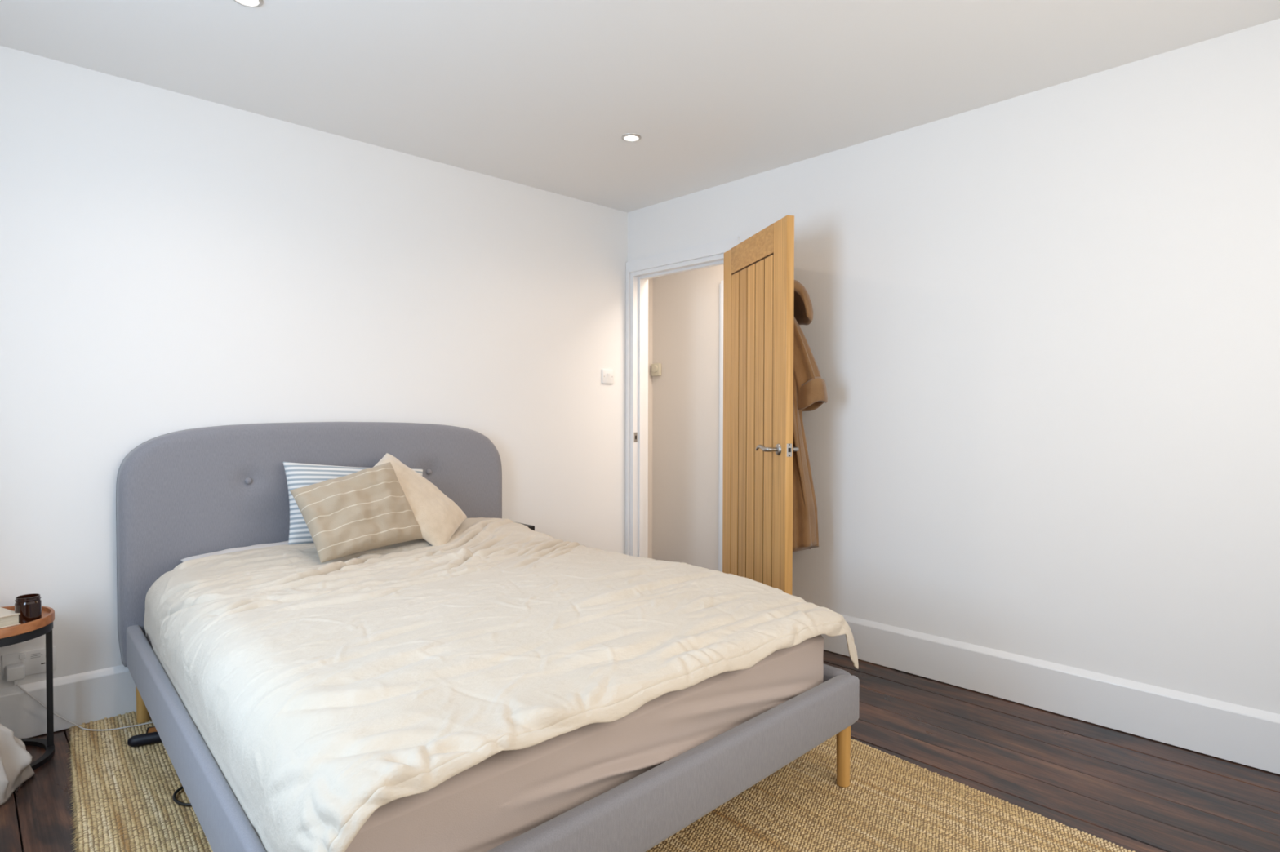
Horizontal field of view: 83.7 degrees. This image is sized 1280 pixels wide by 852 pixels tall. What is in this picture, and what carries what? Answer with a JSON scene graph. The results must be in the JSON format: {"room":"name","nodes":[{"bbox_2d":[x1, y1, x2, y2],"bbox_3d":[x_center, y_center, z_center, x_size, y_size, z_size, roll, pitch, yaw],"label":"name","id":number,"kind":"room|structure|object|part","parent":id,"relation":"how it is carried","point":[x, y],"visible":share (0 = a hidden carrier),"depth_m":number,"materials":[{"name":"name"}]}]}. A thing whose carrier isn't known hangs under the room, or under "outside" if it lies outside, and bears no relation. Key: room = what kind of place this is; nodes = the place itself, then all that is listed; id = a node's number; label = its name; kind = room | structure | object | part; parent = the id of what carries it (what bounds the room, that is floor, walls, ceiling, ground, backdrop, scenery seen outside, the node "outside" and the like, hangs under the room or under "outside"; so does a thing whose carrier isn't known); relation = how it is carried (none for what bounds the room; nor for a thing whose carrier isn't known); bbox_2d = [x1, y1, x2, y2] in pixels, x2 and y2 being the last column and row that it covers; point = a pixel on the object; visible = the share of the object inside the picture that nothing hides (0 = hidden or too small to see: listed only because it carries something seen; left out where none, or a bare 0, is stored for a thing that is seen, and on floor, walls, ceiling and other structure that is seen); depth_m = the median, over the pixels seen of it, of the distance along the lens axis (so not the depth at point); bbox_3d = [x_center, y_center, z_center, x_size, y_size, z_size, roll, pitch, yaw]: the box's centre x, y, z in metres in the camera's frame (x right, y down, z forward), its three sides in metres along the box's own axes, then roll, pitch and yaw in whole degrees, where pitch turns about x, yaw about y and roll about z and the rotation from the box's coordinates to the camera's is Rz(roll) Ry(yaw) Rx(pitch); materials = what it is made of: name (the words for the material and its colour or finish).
{"room":"bedroom","nodes":[
{"label":"bedroom","id":0,"kind":"room"},
{"bbox_2d":[0,45,627,688],"bbox_3d":[-1.531,-0.113,3.179,3.900,2.400,0.120,-1,1,-44],"label":"wall","id":1,"kind":"structure","parent":0,"point":[171,261],"depth_m":2.98,"materials":[{"name":"white paint"}]},
{"bbox_2d":[1,646,56,679],"bbox_3d":[-2.148,0.834,2.516,0.146,0.086,0.012,-1,1,-44],"label":"wall socket","id":2,"kind":"object","parent":1,"relation":"attached to","point":[34,660],"visible":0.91,"depth_m":2.52,"materials":[{"name":"white plastic"}]},
{"bbox_2d":[18,653,26,659],"bbox_3d":[-2.159,0.806,2.499,0.018,0.017,0.004,-1,1,-44],"label":"switch","id":3,"kind":"object","parent":2,"relation":"attached to","point":[21,656],"depth_m":2.50,"materials":[{"name":"white plastic"}]},
{"bbox_2d":[0,665,136,738],"bbox_3d":[-1.449,0.990,3.184,3.762,0.186,0.018,-1,1,-44],"label":"baseboard","id":4,"kind":"structure","parent":1,"relation":"attached to","point":[86,697],"depth_m":2.59,"materials":[{"name":"white paint"}]},
{"bbox_2d":[601,369,613,383],"bbox_3d":[-0.195,-0.301,4.358,0.088,0.086,0.016,-1,1,-44],"label":"light switch","id":5,"kind":"object","parent":1,"relation":"attached to","point":[606,375],"visible":1,"depth_m":4.35,"materials":[{"name":"white plastic"}]},
{"bbox_2d":[0,0,1279,212],"bbox_3d":[-0.046,-1.347,2.403,5.000,0.100,4.720,-1,1,-44],"label":"ceiling","id":6,"kind":"structure","parent":0,"point":[544,95],"depth_m":2.57,"materials":[{"name":"white paint"}]},
{"bbox_2d":[233,0,262,7],"bbox_3d":[-1.190,-1.292,2.162,0.090,0.006,0.090,-1,1,-44],"label":"recessed light","id":7,"kind":"object","parent":6,"relation":"in","point":[250,3],"visible":1,"depth_m":2.18,"materials":[{"name":"white plastic"}]},
{"bbox_2d":[621,133,641,142],"bbox_3d":[-0.039,-1.308,3.247,0.090,0.006,0.090,-1,1,-44],"label":"recessed light","id":8,"kind":"object","parent":6,"relation":"in","point":[627,137],"visible":1,"depth_m":3.24,"materials":[{"name":"white plastic"}]},
{"bbox_2d":[0,649,1279,851],"bbox_3d":[-0.058,1.143,2.440,5.018,0.080,4.720,-1,1,-44],"label":"floor","id":9,"kind":"structure","parent":0,"point":[1137,793],"depth_m":2.28,"materials":[{"name":"black wood"}]},
{"bbox_2d":[0,605,54,770],"bbox_3d":[-2.110,0.862,2.303,0.352,0.477,0.352,-1,1,-44],"label":"bedside table","id":10,"kind":"object","parent":9,"relation":"on","point":[19,633],"visible":0.74,"depth_m":2.39,"materials":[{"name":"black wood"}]},
{"bbox_2d":[0,607,20,628],"bbox_3d":[-2.092,0.618,2.281,0.176,0.036,0.122,1,1,29],"label":"book","id":11,"kind":"object","parent":10,"relation":"on","point":[8,618],"visible":1,"depth_m":2.27,"materials":[{"name":"beige paper"}]},
{"bbox_2d":[0,605,54,639],"bbox_3d":[-2.110,0.638,2.299,0.352,0.030,0.352,-1,1,-44],"label":"tray","id":12,"kind":"object","parent":10,"relation":"on","point":[28,629],"depth_m":2.28,"materials":[{"name":"orange wood"}]},
{"bbox_2d":[14,593,41,624],"bbox_3d":[-1.989,0.594,2.323,0.067,0.083,0.067,-1,1,-44],"label":"candle jar","id":13,"kind":"object","parent":10,"relation":"on","point":[29,606],"visible":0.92,"depth_m":2.30,"materials":[{"name":"brown glass"}]},
{"bbox_3d":[-2.001,0.870,2.422,0.017,0.432,0.017,-1,1,-44],"label":"leg","id":14,"kind":"part","parent":10,"relation":"part of","materials":[{"name":"black metal"}]},
{"bbox_2d":[66,711,1135,851],"bbox_3d":[-0.349,1.101,2.104,2.313,0.014,3.058,-1,1,-44],"label":"jute rug","id":15,"kind":"object","parent":9,"relation":"on","point":[123,793],"visible":0.42,"depth_m":2.03,"materials":[{"name":"brown carpet"}]},
{"bbox_2d":[5,662,153,730],"bbox_3d":[-1.875,0.954,2.591,0.675,0.259,0.084,0,1,-21],"label":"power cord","id":16,"kind":"object","parent":15,"relation":"on","point":[15,672],"visible":0.85,"depth_m":2.46,"materials":[{"name":"white plastic"}]},
{"bbox_2d":[127,731,161,746],"bbox_3d":[-1.589,1.068,2.488,0.318,0.037,0.038,0,1,-27],"label":"bar","id":17,"kind":"object","parent":15,"relation":"on","point":[151,738],"visible":0.3,"depth_m":2.42,"materials":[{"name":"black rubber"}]},
{"bbox_2d":[146,726,156,733],"bbox_3d":[-1.642,1.073,2.517,0.160,0.026,0.082,0,1,-30],"label":"box","id":18,"kind":"object","parent":15,"relation":"on","point":[153,729],"visible":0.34,"depth_m":2.49,"materials":[{"name":"brown"}]},
{"bbox_2d":[172,786,191,806],"bbox_3d":[-1.310,1.088,2.137,0.149,0.012,0.174,-1,1,-44],"label":"cable loop","id":19,"kind":"object","parent":15,"relation":"on","point":[179,789],"visible":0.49,"depth_m":2.07,"materials":[{"name":"black plastic"}]},
{"bbox_2d":[115,422,859,851],"bbox_3d":[-0.625,0.544,2.426,1.721,1.095,2.335,-1,1,-44],"label":"bed","id":20,"kind":"object","parent":15,"relation":"on","point":[183,494],"visible":0.42,"depth_m":2.64,"materials":[{"name":"grey fabric"}]},
{"bbox_3d":[-1.827,0.984,2.627,0.043,0.204,0.043,-1,1,-44],"label":"leg","id":21,"kind":"part","parent":20,"relation":"part of","materials":[{"name":"brown wood"}]},
{"bbox_3d":[-1.188,0.831,1.855,0.043,0.154,2.127,-1,1,-41],"label":"rail","id":22,"kind":"part","parent":20,"relation":"part of","materials":[{"name":"grey fabric"}]},
{"bbox_3d":[-1.339,0.434,3.221,1.649,0.906,0.092,-1,1,-44],"label":"headboard","id":23,"kind":"part","parent":20,"relation":"part of","materials":[{"name":"grey fabric"}]},
{"bbox_2d":[146,635,823,851],"bbox_3d":[-0.650,0.717,2.396,1.559,0.216,2.114,-1,1,-44],"label":"mattress","id":24,"kind":"object","parent":20,"relation":"on","point":[506,795],"visible":0.29,"depth_m":1.48,"materials":[{"name":"beige fabric"}]},
{"bbox_2d":[180,541,288,562],"bbox_3d":[-1.416,0.529,2.823,0.632,0.114,0.339,-1,1,-44],"label":"pillow","id":25,"kind":"object","parent":24,"relation":"on","point":[263,545],"visible":0.09,"depth_m":2.79,"materials":[{"name":"white fabric"}]},
{"bbox_2d":[143,517,858,851],"bbox_3d":[-0.595,0.647,2.417,1.698,0.359,2.110,-1,1,-44],"label":"duvet","id":26,"kind":"object","parent":24,"relation":"on","point":[326,695],"visible":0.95,"depth_m":1.75,"materials":[{"name":"beige fabric"}]},
{"bbox_2d":[283,462,422,544],"bbox_3d":[-1.210,0.334,3.107,0.624,0.380,0.133,-1,1,-44],"label":"striped cushion","id":27,"kind":"object","parent":26,"relation":"on","point":[298,475],"visible":0.19,"depth_m":2.93,"materials":[{"name":"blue fabric"}]},
{"bbox_2d":[289,462,422,563],"bbox_3d":[-1.095,0.328,2.841,0.184,0.345,0.504,1,1,39],"label":"cushion","id":28,"kind":"object","parent":26,"relation":"on","point":[366,509],"visible":1,"depth_m":2.77,"materials":[{"name":"beige fabric"}]},
{"bbox_2d":[373,453,466,546],"bbox_3d":[-0.986,0.329,3.111,0.507,0.412,0.274,0,1,-24],"label":"cushion","id":29,"kind":"object","parent":26,"relation":"on","point":[438,517],"visible":0.67,"depth_m":3.09,"materials":[{"name":"beige fabric"}]},
{"bbox_3d":[0.079,0.838,1.623,1.613,0.154,0.055,-1,1,-45],"label":"foot rail","id":30,"kind":"part","parent":20,"relation":"part of","materials":[{"name":"grey fabric"}]},
{"bbox_3d":[-0.066,0.814,2.953,0.055,0.154,2.088,-1,1,-42],"label":"rail","id":31,"kind":"part","parent":20,"relation":"part of","materials":[{"name":"grey fabric"}]},
{"bbox_3d":[0.623,0.996,2.188,0.043,0.204,0.043,-1,1,-44],"label":"leg","id":32,"kind":"part","parent":20,"relation":"part of","materials":[{"name":"brown wood"}]},
{"bbox_2d":[516,522,534,530],"bbox_3d":[-0.653,0.796,3.804,0.103,0.540,0.175,-1,1,-44],"label":"stand","id":33,"kind":"object","parent":15,"relation":"on","point":[531,527],"visible":0.15,"depth_m":3.77,"materials":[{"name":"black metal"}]},
{"bbox_2d":[647,278,653,558],"bbox_3d":[-0.173,-0.149,5.369,0.850,2.400,0.100,-1,1,-44],"label":"wall","id":34,"kind":"structure","parent":0,"point":[651,280],"depth_m":5.54,"materials":[{"name":"beige paint"}]},
{"bbox_2d":[652,264,724,570],"bbox_3d":[1.257,-0.129,4.416,0.100,2.400,3.255,-1,1,-44],"label":"wall","id":35,"kind":"structure","parent":0,"point":[686,309],"depth_m":5.30,"materials":[{"name":"beige paint"}]},
{"bbox_2d":[651,363,661,376],"bbox_3d":[0.122,-0.433,5.497,0.040,0.095,0.085,-1,1,-44],"label":"thermostat","id":36,"kind":"object","parent":35,"relation":"attached to","point":[656,367],"visible":1,"depth_m":5.47,"materials":[{"name":"beige plastic"}]},
{"bbox_2d":[718,280,723,572],"bbox_3d":[0.591,0.019,5.028,0.020,2.080,0.087,-1,1,-44],"label":"door frame","id":37,"kind":"structure","parent":35,"relation":"attached to","point":[721,293],"depth_m":5.04,"materials":[{"name":"white paint"}]},
{"bbox_2d":[627,18,1279,714],"bbox_3d":[1.218,-0.108,3.213,0.120,2.400,3.870,-1,1,-44],"label":"wall","id":38,"kind":"structure","parent":0,"point":[1042,336],"depth_m":2.72,"materials":[{"name":"white paint"}]},
{"bbox_2d":[625,236,739,558],"bbox_3d":[0.265,0.027,4.201,0.145,2.092,0.884,-1,1,-44],"label":"door frame","id":39,"kind":"structure","parent":38,"relation":"attached to","point":[638,272],"depth_m":4.45,"materials":[{"name":"white paint"}]},
{"bbox_3d":[-0.075,0.024,4.467,0.020,2.087,0.030,-1,1,-44],"label":"architrave","id":40,"kind":"part","parent":39,"relation":"part of","materials":[{"name":"white paint"}]},
{"bbox_3d":[-0.027,0.070,4.456,0.026,0.060,0.002,-1,1,-44],"label":"strike plate","id":41,"kind":"part","parent":39,"relation":"part of","materials":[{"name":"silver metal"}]},
{"bbox_3d":[0.206,-0.983,4.157,0.020,0.072,0.782,-1,1,-44],"label":"architrave","id":42,"kind":"part","parent":39,"relation":"part of","materials":[{"name":"white paint"}]},
{"bbox_3d":[0.501,0.033,3.866,0.016,2.092,0.074,-1,1,-44],"label":"architrave","id":43,"kind":"part","parent":39,"relation":"part of","materials":[{"name":"white paint"}]},
{"bbox_2d":[722,215,799,595],"bbox_3d":[0.580,0.073,3.489,0.170,1.985,0.772,0,1,-9],"label":"door","id":44,"kind":"structure","parent":38,"relation":"in","point":[758,273],"depth_m":3.38,"materials":[{"name":"brown wood"}]},
{"bbox_3d":[0.556,-0.854,3.475,0.036,0.132,0.516,0,1,-14],"label":"rail","id":45,"kind":"part","parent":44,"relation":"part of","materials":[{"name":"brown wood"}]},
{"bbox_3d":[0.550,0.099,3.213,0.034,0.030,0.136,0,1,-24],"label":"lever","id":46,"kind":"part","parent":44,"relation":"part of","materials":[{"name":"silver metal"}]},
{"bbox_3d":[0.611,0.104,3.173,0.012,0.053,0.053,0,1,-14],"label":"handle","id":47,"kind":"part","parent":44,"relation":"part of","materials":[{"name":"silver metal"}]},
{"bbox_3d":[0.651,0.105,3.112,0.024,0.058,0.002,0,1,-14],"label":"latch plate","id":48,"kind":"part","parent":44,"relation":"part of","materials":[{"name":"silver metal"}]},
{"bbox_3d":[0.691,0.099,3.249,0.034,0.030,0.136,0,1,-5],"label":"lever","id":49,"kind":"part","parent":44,"relation":"part of","materials":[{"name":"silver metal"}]},
{"bbox_2d":[820,613,1279,774],"bbox_3d":[1.513,1.002,2.821,0.018,0.186,2.865,-1,1,-44],"label":"baseboard","id":50,"kind":"structure","parent":38,"relation":"attached to","point":[1236,733],"depth_m":2.66,"materials":[{"name":"white paint"}]},
{"bbox_3d":[-1.560,-0.066,0.475,0.120,2.400,3.750,-1,1,-44],"label":"wall window","id":51,"kind":"structure","parent":0,"visible":0},
{"bbox_2d":[0,723,35,805],"bbox_3d":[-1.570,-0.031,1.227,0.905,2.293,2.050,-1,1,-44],"label":"curtain","id":52,"kind":"object","parent":51,"relation":"hanging from","point":[15,761],"visible":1,"depth_m":2.17,"materials":[{"name":"beige fabric"}]},
{"bbox_3d":[0.609,-0.649,3.441,0.060,0.070,0.044,-1,1,-44],"label":"coat hook","id":53,"kind":"object","parent":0,"visible":0},
{"bbox_2d":[792,280,827,551],"bbox_3d":[0.713,-0.048,3.433,0.227,1.299,0.497,0,1,-14],"label":"bathrobe","id":54,"kind":"object","parent":53,"relation":"hanging from","point":[810,391],"visible":0.43,"depth_m":3.25,"materials":[{"name":"brown fabric"}]},
{"bbox_2d":[793,280,813,324],"bbox_3d":[0.694,-0.583,3.378,0.165,0.226,0.330,0,1,-14],"label":"hood","id":55,"kind":"object","parent":54,"relation":"attached to","point":[802,305],"depth_m":3.27,"materials":[{"name":"brown fabric"}]},
{"bbox_3d":[0.728,0.168,3.298,0.182,0.758,0.139,0,1,-14],"label":"panel","id":56,"kind":"part","parent":54,"relation":"part of","materials":[{"name":"brown fabric"}]}
]}

